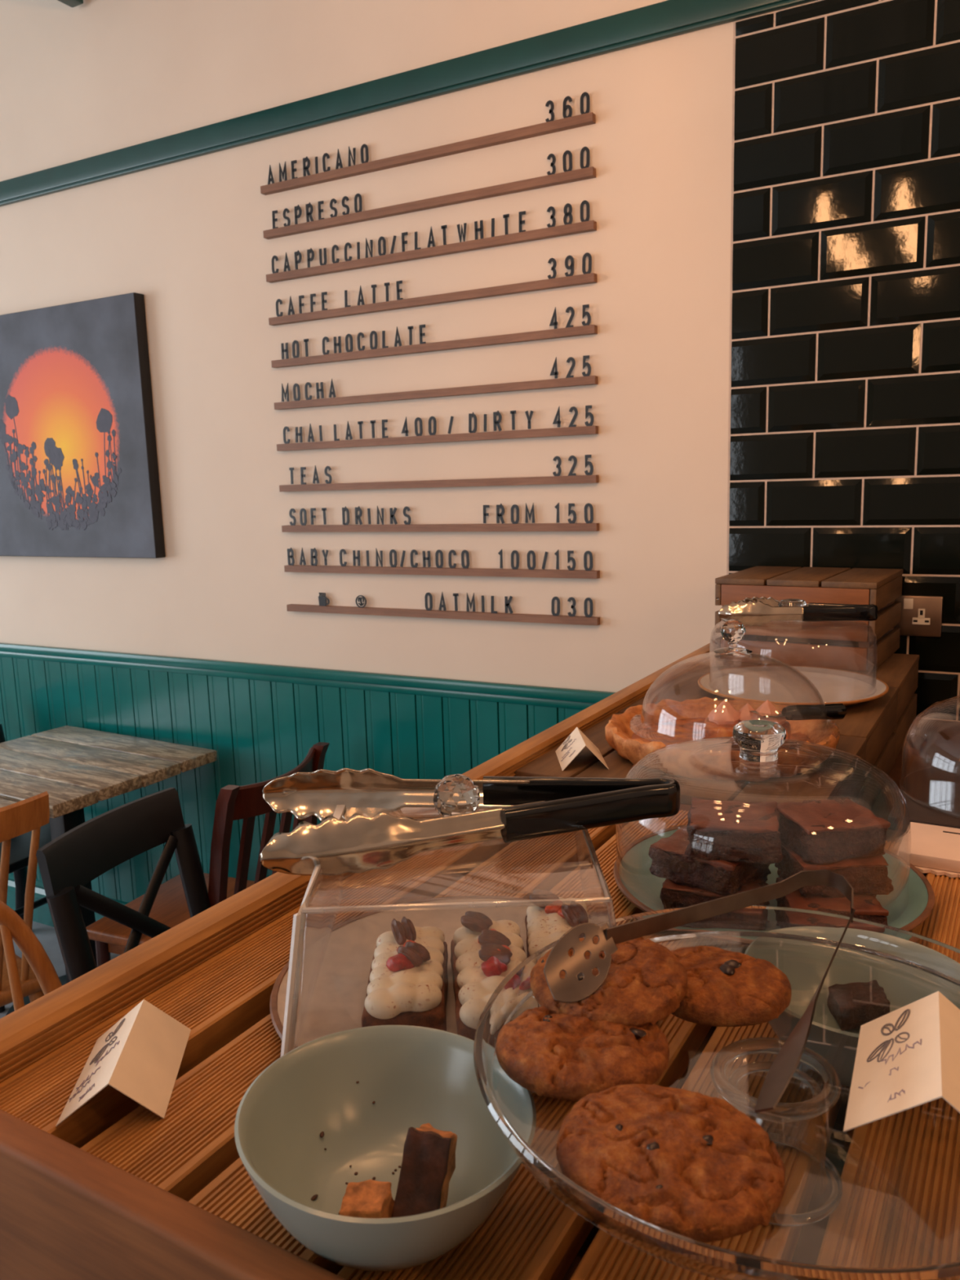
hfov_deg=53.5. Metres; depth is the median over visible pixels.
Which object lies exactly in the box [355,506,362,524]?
letter
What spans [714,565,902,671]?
wooden crate
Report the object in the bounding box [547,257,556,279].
menu digit
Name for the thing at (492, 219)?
menu letter
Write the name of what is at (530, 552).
menu digit
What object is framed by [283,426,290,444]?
letter
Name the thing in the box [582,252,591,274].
menu digit
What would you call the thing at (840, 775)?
wooden board
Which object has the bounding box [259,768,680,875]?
serving tongs
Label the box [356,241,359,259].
letter
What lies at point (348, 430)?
letter
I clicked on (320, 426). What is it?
letter
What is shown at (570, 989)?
tongs
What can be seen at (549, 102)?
menu digit
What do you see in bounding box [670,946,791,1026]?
cookie
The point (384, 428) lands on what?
letter
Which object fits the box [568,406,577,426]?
menu digit
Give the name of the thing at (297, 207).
letter
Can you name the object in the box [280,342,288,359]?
letter
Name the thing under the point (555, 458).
menu digit
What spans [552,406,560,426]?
menu digit
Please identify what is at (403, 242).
letter
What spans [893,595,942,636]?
wall socket
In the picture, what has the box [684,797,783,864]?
brownie
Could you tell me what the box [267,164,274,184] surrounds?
letter
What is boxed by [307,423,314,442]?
letter
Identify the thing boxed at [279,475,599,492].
ledge
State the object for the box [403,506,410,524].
letter
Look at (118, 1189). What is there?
countertop
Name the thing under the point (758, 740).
glass cake dome
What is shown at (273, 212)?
letter
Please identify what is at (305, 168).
letter
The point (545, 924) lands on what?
cake
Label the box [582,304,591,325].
menu digit
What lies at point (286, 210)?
letter
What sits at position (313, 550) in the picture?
letter
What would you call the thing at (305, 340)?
letter
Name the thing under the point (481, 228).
letter
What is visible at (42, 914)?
baseboard
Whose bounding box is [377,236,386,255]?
letter
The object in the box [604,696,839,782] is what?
pie
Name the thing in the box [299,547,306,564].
letter
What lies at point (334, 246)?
letter
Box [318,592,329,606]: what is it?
cup symbol
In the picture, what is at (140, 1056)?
name card
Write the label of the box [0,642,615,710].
trim
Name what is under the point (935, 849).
name card
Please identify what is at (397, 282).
letter
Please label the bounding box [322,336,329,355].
letter
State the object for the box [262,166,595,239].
ledge
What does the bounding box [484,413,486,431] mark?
menu letter
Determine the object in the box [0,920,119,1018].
floor
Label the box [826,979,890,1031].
cake piece
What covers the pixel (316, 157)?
letter
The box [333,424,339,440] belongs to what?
letter
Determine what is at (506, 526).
ledge
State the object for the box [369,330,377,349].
letter
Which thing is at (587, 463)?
menu digit
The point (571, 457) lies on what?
menu digit
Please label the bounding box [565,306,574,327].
menu digit
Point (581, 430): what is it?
ledge
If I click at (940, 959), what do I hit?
glass dome
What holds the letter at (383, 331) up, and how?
on the ledge at (589, 329)
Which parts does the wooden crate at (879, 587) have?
corner post, corner post, corner post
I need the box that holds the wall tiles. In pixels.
[728,0,959,720]
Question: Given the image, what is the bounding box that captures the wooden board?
[514,712,866,811]
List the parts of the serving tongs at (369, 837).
scalloped arm, scalloped arm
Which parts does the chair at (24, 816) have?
seat, rail, leg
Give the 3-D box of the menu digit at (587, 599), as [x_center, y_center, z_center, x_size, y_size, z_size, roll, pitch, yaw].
[0.270,-0.080,2.371,0.023,0.051,0.004,3,11,28]
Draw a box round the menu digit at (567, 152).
[562,150,572,172]
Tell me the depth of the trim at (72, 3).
2.81 m
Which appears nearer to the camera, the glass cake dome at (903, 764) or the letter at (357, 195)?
the glass cake dome at (903, 764)
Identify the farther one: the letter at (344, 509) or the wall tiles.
the letter at (344, 509)
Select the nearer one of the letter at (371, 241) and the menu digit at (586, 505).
the menu digit at (586, 505)
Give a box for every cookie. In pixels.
[495,1005,669,1101]
[529,936,687,1026]
[555,1083,785,1242]
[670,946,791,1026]
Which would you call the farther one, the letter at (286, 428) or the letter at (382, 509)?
the letter at (286, 428)
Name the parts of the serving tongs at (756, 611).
scalloped arm, scalloped arm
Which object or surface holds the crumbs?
in the bowl at (415, 1076)
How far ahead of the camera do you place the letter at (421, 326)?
2.47 m
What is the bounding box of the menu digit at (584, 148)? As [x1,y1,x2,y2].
[580,146,589,168]
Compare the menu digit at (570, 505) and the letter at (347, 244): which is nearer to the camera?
the menu digit at (570, 505)
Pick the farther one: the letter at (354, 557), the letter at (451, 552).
the letter at (354, 557)
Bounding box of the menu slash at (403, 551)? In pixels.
[400,550,405,567]
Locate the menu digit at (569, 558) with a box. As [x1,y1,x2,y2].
[567,550,575,570]
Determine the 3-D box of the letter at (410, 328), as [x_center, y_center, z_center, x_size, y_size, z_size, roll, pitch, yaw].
[-0.180,-0.794,2.487,0.016,0.047,0.004,3,11,28]
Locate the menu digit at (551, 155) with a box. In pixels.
[546,153,555,175]
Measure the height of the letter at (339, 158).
0.051 m
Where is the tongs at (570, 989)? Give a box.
[543,869,855,1112]
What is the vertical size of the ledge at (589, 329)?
0.019 m
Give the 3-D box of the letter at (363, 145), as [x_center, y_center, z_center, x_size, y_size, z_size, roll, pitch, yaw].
[-0.299,-1.257,2.467,0.023,0.051,0.004,3,11,28]
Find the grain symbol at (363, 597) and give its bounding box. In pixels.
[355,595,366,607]
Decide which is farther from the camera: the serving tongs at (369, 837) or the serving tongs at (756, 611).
the serving tongs at (756, 611)
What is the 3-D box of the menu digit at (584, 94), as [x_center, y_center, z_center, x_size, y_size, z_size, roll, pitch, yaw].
[0.240,-1.226,2.180,0.023,0.051,0.004,3,11,28]
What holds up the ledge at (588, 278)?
attached to the wall
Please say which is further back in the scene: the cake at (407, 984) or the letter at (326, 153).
the letter at (326, 153)
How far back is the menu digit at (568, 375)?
2.29 m
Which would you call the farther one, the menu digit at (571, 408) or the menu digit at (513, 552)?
the menu digit at (513, 552)
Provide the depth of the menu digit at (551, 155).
2.24 m
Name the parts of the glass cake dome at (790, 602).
knob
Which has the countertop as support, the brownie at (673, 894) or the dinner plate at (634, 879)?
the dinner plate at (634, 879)
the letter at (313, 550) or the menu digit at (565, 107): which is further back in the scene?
the letter at (313, 550)
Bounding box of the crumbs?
[311,1080,400,1214]
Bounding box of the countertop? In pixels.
[0,640,959,1279]
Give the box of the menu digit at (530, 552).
[527,550,535,569]
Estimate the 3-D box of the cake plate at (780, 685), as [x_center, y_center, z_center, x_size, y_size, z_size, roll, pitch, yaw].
[0.527,0.084,1.619,0.307,0.024,0.307,3,11,28]
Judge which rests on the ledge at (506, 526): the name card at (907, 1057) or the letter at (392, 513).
the letter at (392, 513)
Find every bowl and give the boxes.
[234,1025,536,1271]
[744,936,959,1087]
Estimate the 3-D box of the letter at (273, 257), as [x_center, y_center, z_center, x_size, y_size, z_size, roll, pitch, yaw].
[-0.570,-1.044,2.654,0.023,0.050,0.004,3,11,28]
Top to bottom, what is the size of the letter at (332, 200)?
0.051 m
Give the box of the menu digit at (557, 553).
[554,549,559,569]
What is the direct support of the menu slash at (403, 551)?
on the ledge at (540, 573)
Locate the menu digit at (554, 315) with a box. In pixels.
[549,306,557,328]
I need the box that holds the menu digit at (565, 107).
[562,96,572,118]
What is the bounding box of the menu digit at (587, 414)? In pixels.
[584,404,593,426]
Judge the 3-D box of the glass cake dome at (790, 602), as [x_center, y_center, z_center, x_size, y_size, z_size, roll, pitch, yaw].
[0.525,0.005,1.606,0.271,0.149,0.271,5,11,35]
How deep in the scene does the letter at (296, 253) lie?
2.62 m
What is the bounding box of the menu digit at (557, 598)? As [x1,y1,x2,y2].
[551,596,559,616]
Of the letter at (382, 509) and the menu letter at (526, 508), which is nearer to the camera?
the menu letter at (526, 508)
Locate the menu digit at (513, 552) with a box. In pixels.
[511,550,519,569]
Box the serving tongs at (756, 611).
[718,596,877,626]
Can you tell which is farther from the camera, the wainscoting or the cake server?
the wainscoting
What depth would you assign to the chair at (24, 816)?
2.19 m
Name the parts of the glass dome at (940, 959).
plate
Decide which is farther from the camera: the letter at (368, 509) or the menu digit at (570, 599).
the letter at (368, 509)
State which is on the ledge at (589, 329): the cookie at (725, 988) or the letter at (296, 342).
the letter at (296, 342)
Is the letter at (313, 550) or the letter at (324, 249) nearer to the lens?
the letter at (324, 249)
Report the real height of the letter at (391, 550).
0.051 m
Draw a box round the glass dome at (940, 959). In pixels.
[473,905,959,1279]
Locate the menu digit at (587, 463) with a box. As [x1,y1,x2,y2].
[584,454,593,475]
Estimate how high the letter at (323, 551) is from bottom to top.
0.044 m
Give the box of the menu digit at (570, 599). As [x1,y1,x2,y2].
[567,596,576,616]
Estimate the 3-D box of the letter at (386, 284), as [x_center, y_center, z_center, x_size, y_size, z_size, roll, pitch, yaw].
[-0.243,-0.912,2.500,0.016,0.047,0.004,3,11,28]
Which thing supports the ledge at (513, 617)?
attached to the wall
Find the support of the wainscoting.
attached to the wall
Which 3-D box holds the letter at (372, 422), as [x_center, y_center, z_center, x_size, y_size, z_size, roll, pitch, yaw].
[-0.290,-0.572,2.587,0.016,0.047,0.003,3,10,28]
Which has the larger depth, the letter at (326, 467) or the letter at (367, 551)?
the letter at (326, 467)
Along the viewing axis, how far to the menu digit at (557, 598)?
2.41 m
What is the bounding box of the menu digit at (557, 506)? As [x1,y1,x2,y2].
[555,502,559,522]
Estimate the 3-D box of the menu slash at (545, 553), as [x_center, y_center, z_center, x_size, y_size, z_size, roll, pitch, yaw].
[0.164,-0.201,2.407,0.018,0.045,0.003,2,10,22]
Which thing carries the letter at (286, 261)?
on the ledge at (590, 225)
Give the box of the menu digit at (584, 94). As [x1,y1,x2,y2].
[580,92,590,114]
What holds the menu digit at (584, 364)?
on the ledge at (592, 380)
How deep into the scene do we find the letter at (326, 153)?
2.53 m
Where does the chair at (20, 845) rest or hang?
on the floor
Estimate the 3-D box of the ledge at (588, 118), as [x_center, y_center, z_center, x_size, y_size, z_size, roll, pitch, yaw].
[-0.170,-1.217,2.406,0.976,0.019,0.020,3,11,28]
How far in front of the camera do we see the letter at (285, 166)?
2.59 m
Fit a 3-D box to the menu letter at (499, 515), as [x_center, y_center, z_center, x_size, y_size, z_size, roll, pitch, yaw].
[0.053,-0.324,2.445,0.023,0.052,0.004,3,11,28]
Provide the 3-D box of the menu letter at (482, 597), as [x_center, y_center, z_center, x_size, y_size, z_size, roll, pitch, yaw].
[0.008,-0.095,2.511,0.007,0.043,0.003,3,10,28]
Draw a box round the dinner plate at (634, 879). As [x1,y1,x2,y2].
[613,824,934,945]
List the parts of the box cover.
knob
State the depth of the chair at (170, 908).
2.46 m
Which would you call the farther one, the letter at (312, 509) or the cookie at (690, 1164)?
the letter at (312, 509)
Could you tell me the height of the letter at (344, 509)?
0.054 m
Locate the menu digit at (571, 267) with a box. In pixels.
[564,255,573,276]
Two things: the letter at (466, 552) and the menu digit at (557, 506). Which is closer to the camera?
the menu digit at (557, 506)
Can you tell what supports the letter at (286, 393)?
on the ledge at (592, 380)
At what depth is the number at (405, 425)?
2.54 m
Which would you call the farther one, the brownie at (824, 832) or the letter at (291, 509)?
the letter at (291, 509)
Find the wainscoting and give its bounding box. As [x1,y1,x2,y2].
[0,657,582,902]
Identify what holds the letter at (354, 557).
on the ledge at (540, 573)
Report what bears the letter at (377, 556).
on the ledge at (540, 573)
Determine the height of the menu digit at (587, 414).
0.051 m
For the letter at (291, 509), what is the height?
0.051 m
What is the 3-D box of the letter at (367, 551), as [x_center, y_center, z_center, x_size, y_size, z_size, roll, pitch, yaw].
[-0.313,-0.228,2.661,0.008,0.044,0.004,3,11,28]
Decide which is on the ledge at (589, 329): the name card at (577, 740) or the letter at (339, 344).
the letter at (339, 344)
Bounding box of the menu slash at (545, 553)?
[541,551,548,569]
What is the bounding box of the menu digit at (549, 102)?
[545,100,554,122]
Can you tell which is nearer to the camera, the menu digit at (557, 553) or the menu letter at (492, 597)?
the menu digit at (557, 553)
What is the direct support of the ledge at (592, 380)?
attached to the wall
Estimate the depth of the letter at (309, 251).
2.60 m
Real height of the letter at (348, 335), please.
0.051 m
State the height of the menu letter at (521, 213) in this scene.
0.051 m
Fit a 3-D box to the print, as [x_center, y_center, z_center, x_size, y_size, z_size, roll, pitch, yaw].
[-1.462,-0.681,3.191,0.996,0.803,0.042,3,11,28]
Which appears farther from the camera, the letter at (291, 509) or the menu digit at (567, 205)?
the letter at (291, 509)
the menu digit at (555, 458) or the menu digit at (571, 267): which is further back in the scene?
the menu digit at (555, 458)
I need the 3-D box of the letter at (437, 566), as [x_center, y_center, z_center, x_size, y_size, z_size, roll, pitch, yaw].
[-0.109,-0.216,2.552,0.023,0.051,0.003,3,10,28]
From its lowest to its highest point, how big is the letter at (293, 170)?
0.051 m
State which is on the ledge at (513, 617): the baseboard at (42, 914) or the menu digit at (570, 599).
the menu digit at (570, 599)
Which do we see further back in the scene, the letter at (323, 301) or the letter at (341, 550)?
the letter at (341, 550)
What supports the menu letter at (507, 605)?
on the ledge at (513, 617)
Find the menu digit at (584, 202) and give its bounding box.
[580,200,589,222]
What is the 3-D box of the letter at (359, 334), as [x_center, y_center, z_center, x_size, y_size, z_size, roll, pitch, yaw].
[-0.320,-0.800,2.561,0.023,0.050,0.003,2,9,28]
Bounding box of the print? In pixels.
[0,292,165,558]
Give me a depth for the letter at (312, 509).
2.73 m
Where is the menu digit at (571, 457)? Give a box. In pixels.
[568,455,577,475]
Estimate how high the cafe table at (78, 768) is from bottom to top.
0.810 m
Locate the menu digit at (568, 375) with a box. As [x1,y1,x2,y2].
[565,356,575,377]
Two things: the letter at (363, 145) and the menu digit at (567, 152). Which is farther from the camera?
the letter at (363, 145)
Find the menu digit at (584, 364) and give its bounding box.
[582,355,591,376]
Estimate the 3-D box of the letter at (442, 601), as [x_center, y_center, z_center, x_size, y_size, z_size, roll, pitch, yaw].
[-0.102,-0.105,2.568,0.023,0.051,0.004,3,11,28]
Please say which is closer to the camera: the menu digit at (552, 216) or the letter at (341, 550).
the menu digit at (552, 216)
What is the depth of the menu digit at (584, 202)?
2.22 m
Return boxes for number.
[401,416,408,435]
[414,417,422,435]
[428,416,436,435]
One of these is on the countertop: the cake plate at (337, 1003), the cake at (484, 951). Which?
the cake plate at (337, 1003)
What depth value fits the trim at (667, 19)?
2.36 m
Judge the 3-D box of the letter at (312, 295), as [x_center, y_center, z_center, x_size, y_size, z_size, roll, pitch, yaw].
[-0.457,-0.925,2.614,0.018,0.047,0.004,3,11,28]
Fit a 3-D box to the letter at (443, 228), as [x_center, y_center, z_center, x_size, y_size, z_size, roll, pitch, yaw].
[-0.090,-1.018,2.397,0.016,0.047,0.004,3,11,28]
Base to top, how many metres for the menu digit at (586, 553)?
0.051 m
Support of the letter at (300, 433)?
on the ledge at (581, 430)
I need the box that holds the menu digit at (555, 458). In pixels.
[552,456,561,475]
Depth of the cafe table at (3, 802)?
2.51 m
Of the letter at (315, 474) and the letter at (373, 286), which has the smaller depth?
the letter at (373, 286)
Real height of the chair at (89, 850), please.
0.893 m
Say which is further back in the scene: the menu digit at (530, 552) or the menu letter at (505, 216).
the menu digit at (530, 552)
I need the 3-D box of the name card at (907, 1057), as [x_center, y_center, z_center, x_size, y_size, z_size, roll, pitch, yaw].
[0.227,0.210,0.469,0.086,0.038,0.107,3,11,28]
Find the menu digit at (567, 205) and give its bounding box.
[563,203,572,224]
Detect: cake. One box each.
[361,916,448,1031]
[450,911,539,1040]
[524,888,590,957]
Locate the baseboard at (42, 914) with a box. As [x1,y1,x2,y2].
[6,872,128,927]
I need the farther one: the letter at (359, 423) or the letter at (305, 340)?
the letter at (305, 340)
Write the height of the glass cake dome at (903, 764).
0.139 m
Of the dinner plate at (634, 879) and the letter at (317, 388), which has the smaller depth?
the dinner plate at (634, 879)
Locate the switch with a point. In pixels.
(908, 602)
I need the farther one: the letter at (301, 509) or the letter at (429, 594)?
the letter at (301, 509)
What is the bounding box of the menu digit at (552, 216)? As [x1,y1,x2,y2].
[546,206,555,227]
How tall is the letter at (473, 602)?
0.051 m
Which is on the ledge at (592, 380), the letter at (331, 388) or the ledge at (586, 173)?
the letter at (331, 388)
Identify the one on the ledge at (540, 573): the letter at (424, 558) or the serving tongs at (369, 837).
the letter at (424, 558)
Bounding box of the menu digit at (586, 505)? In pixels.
[584,502,593,523]
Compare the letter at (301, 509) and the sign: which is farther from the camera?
the letter at (301, 509)
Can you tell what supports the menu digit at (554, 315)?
on the ledge at (589, 329)
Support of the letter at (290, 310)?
on the ledge at (588, 278)
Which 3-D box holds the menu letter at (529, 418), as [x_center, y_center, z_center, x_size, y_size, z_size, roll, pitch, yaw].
[0.122,-0.547,2.367,0.022,0.045,0.004,3,11,28]
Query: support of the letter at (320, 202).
on the ledge at (586, 173)
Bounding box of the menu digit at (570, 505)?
[567,503,576,523]
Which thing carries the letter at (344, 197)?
on the ledge at (586, 173)
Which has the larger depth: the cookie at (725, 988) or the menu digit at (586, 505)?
the menu digit at (586, 505)
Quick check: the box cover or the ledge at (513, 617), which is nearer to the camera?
the box cover
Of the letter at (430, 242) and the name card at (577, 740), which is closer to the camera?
the name card at (577, 740)
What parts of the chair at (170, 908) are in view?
leg, seat, post, rail, post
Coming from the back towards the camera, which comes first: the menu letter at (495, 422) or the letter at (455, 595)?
the letter at (455, 595)
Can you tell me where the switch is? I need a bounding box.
[903,598,913,608]
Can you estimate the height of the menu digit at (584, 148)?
0.051 m
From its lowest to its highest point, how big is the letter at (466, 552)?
0.051 m
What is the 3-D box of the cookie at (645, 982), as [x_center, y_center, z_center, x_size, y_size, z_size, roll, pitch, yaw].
[0.075,0.197,0.558,0.091,0.024,0.078,1,10,16]
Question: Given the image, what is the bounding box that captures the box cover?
[280,773,616,1056]
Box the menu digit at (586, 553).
[583,551,592,570]
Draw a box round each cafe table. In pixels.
[0,725,217,1015]
[0,798,16,808]
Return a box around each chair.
[0,724,95,1013]
[0,791,49,1007]
[0,900,62,1010]
[35,787,210,982]
[85,742,329,967]
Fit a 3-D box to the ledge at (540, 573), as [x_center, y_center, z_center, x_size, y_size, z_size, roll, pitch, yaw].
[-0.139,-0.186,2.575,0.976,0.019,0.020,3,11,28]
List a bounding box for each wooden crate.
[617,671,898,810]
[688,653,919,761]
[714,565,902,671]
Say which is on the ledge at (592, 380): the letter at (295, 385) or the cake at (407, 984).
the letter at (295, 385)
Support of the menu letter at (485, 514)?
on the ledge at (506, 526)
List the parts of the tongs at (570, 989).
arm, arm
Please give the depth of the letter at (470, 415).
2.44 m
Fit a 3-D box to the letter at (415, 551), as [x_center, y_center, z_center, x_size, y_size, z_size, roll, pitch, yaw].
[-0.179,-0.220,2.589,0.023,0.050,0.003,4,10,28]
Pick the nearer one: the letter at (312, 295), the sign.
the sign
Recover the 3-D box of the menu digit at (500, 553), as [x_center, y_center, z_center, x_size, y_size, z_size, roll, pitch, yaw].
[0.053,-0.210,2.466,0.012,0.050,0.003,3,10,28]
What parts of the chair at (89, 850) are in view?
post, rail, post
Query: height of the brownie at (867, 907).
0.029 m
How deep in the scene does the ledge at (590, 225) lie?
2.40 m
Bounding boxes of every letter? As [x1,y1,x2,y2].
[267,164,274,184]
[271,210,278,228]
[271,255,279,273]
[275,298,283,316]
[279,160,287,182]
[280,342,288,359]
[281,382,288,401]
[283,208,290,226]
[283,252,290,271]
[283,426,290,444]
[287,547,294,565]
[288,295,294,315]
[288,467,293,484]
[288,508,296,525]
[291,160,297,178]
[292,340,299,358]
[293,383,300,400]
[294,204,302,224]
[294,249,302,269]
[295,426,302,442]
[298,295,304,313]
[299,508,306,525]
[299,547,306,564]
[300,466,306,484]
[302,155,310,176]
[303,338,308,356]
[304,382,311,399]
[305,202,313,222]
[306,248,314,267]
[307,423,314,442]
[310,293,315,311]
[310,507,315,524]
[310,547,317,565]
[312,465,319,483]
[315,156,318,173]
[315,382,324,399]
[317,200,324,219]
[319,248,326,265]
[319,425,322,441]
[321,291,327,310]
[321,507,326,524]
[321,549,328,565]
[322,152,330,172]
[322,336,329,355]
[324,466,332,484]
[328,378,335,397]
[329,198,337,217]
[331,244,339,263]
[333,336,341,353]
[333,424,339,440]
[335,148,342,168]
[339,549,346,566]
[342,195,349,215]
[342,506,349,524]
[344,242,351,261]
[344,289,351,307]
[345,333,353,351]
[345,421,352,439]
[348,146,355,166]
[352,550,359,565]
[354,193,362,212]
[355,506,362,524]
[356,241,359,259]
[356,332,364,351]
[357,284,364,305]
[357,421,363,439]
[360,143,368,163]
[365,237,373,257]
[365,550,369,565]
[367,508,370,524]
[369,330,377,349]
[369,420,375,438]
[371,284,376,303]
[375,547,382,567]
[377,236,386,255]
[377,505,383,524]
[382,330,388,348]
[382,419,387,438]
[384,282,390,301]
[389,506,397,524]
[389,549,396,567]
[394,326,401,346]
[395,280,403,300]
[401,231,408,251]
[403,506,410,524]
[408,325,413,345]
[410,549,417,567]
[414,231,421,249]
[418,324,426,343]
[422,551,431,567]
[424,592,432,610]
[427,226,435,247]
[435,549,443,568]
[439,591,446,610]
[440,224,447,244]
[448,550,456,568]
[453,593,458,610]
[457,222,466,242]
[461,550,469,568]
[466,592,475,611]
[468,412,476,432]
[474,220,483,239]
[481,595,484,612]
[483,505,489,523]
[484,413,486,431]
[490,595,497,613]
[491,217,494,236]
[493,410,502,431]
[496,503,504,524]
[502,213,509,234]
[504,595,513,613]
[510,410,515,430]
[511,504,519,524]
[519,210,525,232]
[524,410,533,429]
[524,502,534,523]
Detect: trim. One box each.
[0,0,816,206]
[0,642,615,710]
[57,0,83,7]
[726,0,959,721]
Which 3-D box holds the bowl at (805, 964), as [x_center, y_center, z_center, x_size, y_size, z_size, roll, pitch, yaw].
[0.251,0.245,0.621,0.154,0.062,0.154,1,10,19]
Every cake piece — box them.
[338,1179,394,1217]
[391,1123,457,1217]
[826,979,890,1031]
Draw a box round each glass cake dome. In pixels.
[615,719,911,904]
[629,618,839,743]
[708,598,877,696]
[899,695,959,799]
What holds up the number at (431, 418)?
on the ledge at (581, 430)
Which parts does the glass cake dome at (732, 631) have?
knob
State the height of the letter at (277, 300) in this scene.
0.050 m
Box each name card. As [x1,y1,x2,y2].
[55,999,191,1126]
[555,726,608,770]
[843,991,959,1132]
[897,822,959,877]
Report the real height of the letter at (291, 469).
0.047 m
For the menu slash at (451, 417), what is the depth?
2.47 m
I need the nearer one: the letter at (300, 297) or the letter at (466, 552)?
the letter at (466, 552)
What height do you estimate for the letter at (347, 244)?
0.050 m
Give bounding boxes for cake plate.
[269,895,591,1093]
[697,665,888,706]
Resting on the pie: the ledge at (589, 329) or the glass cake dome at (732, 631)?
the glass cake dome at (732, 631)
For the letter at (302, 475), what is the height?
0.051 m
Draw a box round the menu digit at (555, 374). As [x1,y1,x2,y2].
[550,356,558,378]
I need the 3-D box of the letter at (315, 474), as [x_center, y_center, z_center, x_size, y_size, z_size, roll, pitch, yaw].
[-0.465,-0.469,2.700,0.023,0.051,0.004,3,11,28]
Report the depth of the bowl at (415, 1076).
0.52 m
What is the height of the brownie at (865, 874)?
0.030 m
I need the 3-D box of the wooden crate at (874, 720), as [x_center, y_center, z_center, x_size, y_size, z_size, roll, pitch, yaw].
[0.468,0.166,1.621,0.402,0.137,0.355,4,11,30]
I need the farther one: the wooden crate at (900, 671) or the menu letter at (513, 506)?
the menu letter at (513, 506)
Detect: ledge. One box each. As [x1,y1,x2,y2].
[260,111,595,195]
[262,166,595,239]
[266,220,596,283]
[268,272,596,325]
[271,324,597,368]
[274,375,598,409]
[276,425,598,451]
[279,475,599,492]
[281,523,599,532]
[284,564,599,578]
[286,604,599,625]
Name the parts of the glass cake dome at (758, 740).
knob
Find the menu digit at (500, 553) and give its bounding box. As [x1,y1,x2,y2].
[497,549,502,568]
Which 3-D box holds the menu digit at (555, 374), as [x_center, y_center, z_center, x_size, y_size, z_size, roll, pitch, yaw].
[0.179,-0.661,2.315,0.021,0.051,0.004,3,11,28]
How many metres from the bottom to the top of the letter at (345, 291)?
0.048 m
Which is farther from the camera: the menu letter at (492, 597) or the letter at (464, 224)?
the menu letter at (492, 597)
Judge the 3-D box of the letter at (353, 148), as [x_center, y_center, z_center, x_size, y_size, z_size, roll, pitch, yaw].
[-0.334,-1.259,2.486,0.024,0.058,0.004,3,11,29]
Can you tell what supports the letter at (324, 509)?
on the ledge at (506, 526)
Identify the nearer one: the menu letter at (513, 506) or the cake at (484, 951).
the cake at (484, 951)
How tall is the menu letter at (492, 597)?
0.047 m
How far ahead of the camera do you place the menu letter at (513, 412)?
2.39 m
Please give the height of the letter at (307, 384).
0.050 m
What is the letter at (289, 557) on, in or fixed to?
on the ledge at (540, 573)
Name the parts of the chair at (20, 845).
leg, post, seat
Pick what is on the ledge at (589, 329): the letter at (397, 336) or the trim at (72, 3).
the letter at (397, 336)
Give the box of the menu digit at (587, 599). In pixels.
[583,597,592,617]
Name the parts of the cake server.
blade, handle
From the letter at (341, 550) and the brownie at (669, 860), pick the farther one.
the letter at (341, 550)
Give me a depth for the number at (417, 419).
2.52 m
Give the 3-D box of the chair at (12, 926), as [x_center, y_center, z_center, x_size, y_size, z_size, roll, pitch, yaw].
[-0.711,0.911,1.544,0.520,0.948,0.479,3,11,28]
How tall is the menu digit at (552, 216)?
0.051 m
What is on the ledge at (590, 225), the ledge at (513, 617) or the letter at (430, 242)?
the letter at (430, 242)
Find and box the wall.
[0,0,820,692]
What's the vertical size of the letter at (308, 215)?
0.052 m
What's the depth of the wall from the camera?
2.53 m
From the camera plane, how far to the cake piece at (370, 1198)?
0.48 m
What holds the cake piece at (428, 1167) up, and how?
in the bowl at (415, 1076)
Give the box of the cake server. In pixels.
[749,703,846,720]
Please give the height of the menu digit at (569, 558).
0.051 m
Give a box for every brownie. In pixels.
[648,826,771,894]
[659,875,769,909]
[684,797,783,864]
[774,842,893,897]
[775,877,888,925]
[777,797,890,864]
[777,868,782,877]
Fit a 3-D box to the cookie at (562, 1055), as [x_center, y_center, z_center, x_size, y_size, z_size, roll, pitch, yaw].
[0.055,0.218,0.514,0.093,0.019,0.079,-1,9,3]
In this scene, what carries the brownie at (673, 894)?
on the dinner plate at (634, 879)
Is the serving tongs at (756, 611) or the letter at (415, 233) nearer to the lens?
the serving tongs at (756, 611)
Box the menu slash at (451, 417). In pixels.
[447,416,453,434]
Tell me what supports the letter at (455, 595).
on the ledge at (513, 617)
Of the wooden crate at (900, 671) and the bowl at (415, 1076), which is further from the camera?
the wooden crate at (900, 671)

